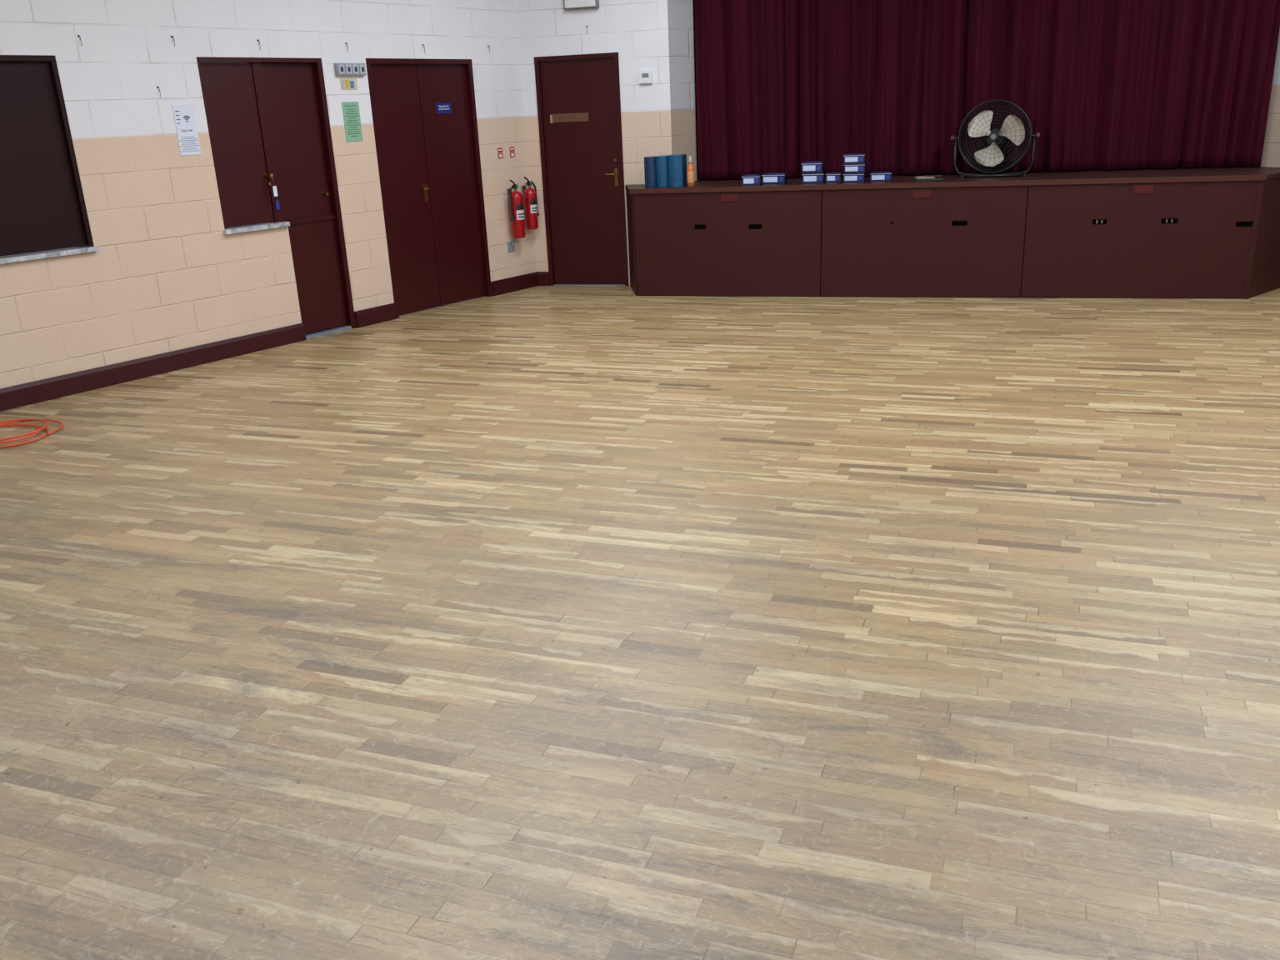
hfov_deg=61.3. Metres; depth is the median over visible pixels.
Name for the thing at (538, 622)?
floor
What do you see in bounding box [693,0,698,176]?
wall
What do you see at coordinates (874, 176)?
glove box
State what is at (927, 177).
paperback book
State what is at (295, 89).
door
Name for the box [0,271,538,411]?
baseboard
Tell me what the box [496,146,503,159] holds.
sign
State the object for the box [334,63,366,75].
light switch panel
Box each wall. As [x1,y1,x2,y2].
[0,0,536,388]
[517,0,1279,285]
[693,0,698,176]
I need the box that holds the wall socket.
[506,240,514,251]
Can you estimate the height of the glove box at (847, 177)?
0.071 m
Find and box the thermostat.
[639,70,652,83]
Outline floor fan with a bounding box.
[950,99,1039,178]
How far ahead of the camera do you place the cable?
5.85 m
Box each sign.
[435,102,451,113]
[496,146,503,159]
[509,145,514,157]
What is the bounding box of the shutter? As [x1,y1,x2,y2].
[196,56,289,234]
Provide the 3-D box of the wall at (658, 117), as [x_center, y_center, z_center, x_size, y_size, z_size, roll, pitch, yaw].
[2.383,-3.287,8.709,7.008,3.400,0.270,3,20,16]
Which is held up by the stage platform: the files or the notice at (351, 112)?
the files
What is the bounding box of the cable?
[0,418,63,448]
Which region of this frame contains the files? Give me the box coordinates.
[644,154,687,187]
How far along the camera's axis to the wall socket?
9.69 m
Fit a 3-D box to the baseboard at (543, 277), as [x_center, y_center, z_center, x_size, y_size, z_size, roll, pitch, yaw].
[-0.898,-1.867,10.032,0.112,0.128,0.022,3,20,16]
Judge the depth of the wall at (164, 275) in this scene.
7.10 m
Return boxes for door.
[261,57,355,339]
[365,58,492,318]
[534,52,629,285]
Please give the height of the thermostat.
0.100 m
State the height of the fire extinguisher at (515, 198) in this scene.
0.509 m
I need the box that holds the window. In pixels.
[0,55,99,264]
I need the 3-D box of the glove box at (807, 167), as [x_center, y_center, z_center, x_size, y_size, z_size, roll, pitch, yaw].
[1.400,-2.534,8.757,0.165,0.081,0.111,4,20,17]
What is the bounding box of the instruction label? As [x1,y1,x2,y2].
[340,78,357,89]
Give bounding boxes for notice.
[172,105,200,155]
[341,101,363,141]
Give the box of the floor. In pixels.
[0,285,1279,959]
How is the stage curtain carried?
hanging from the wall at (658, 117)
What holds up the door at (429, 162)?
in the wall at (164, 275)
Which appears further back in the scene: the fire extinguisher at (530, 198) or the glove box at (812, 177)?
the fire extinguisher at (530, 198)
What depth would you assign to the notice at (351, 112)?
8.09 m
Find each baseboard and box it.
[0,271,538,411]
[537,271,549,285]
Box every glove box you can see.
[741,174,760,185]
[761,172,787,184]
[801,161,824,173]
[802,171,824,183]
[825,172,840,182]
[843,153,864,164]
[843,162,866,173]
[843,172,864,182]
[870,171,891,181]
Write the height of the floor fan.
0.581 m
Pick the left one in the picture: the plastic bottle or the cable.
the cable
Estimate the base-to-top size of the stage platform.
0.891 m
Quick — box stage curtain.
[695,0,1279,179]
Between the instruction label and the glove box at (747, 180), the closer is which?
the instruction label
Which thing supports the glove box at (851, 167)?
on the glove box at (847, 177)
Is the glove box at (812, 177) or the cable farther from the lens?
the glove box at (812, 177)
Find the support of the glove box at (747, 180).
on the stage platform
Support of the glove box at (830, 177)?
on the stage platform
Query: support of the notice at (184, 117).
attached to the wall at (164, 275)
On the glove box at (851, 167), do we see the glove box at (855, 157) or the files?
the glove box at (855, 157)
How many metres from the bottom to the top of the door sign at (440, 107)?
0.080 m
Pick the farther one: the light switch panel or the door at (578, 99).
the door at (578, 99)
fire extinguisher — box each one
[506,179,525,238]
[521,176,539,229]
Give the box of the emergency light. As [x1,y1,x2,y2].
[563,0,599,9]
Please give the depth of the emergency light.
9.09 m
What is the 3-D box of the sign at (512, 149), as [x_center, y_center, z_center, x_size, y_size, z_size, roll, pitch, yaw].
[-1.125,-2.889,9.521,0.005,0.096,0.070,11,23,34]
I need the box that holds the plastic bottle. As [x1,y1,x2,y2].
[686,155,694,186]
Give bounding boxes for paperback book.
[915,175,942,180]
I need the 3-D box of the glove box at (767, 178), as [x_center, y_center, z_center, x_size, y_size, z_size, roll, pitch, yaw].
[1.106,-2.478,8.887,0.190,0.081,0.111,4,20,18]
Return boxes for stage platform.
[625,165,1279,299]

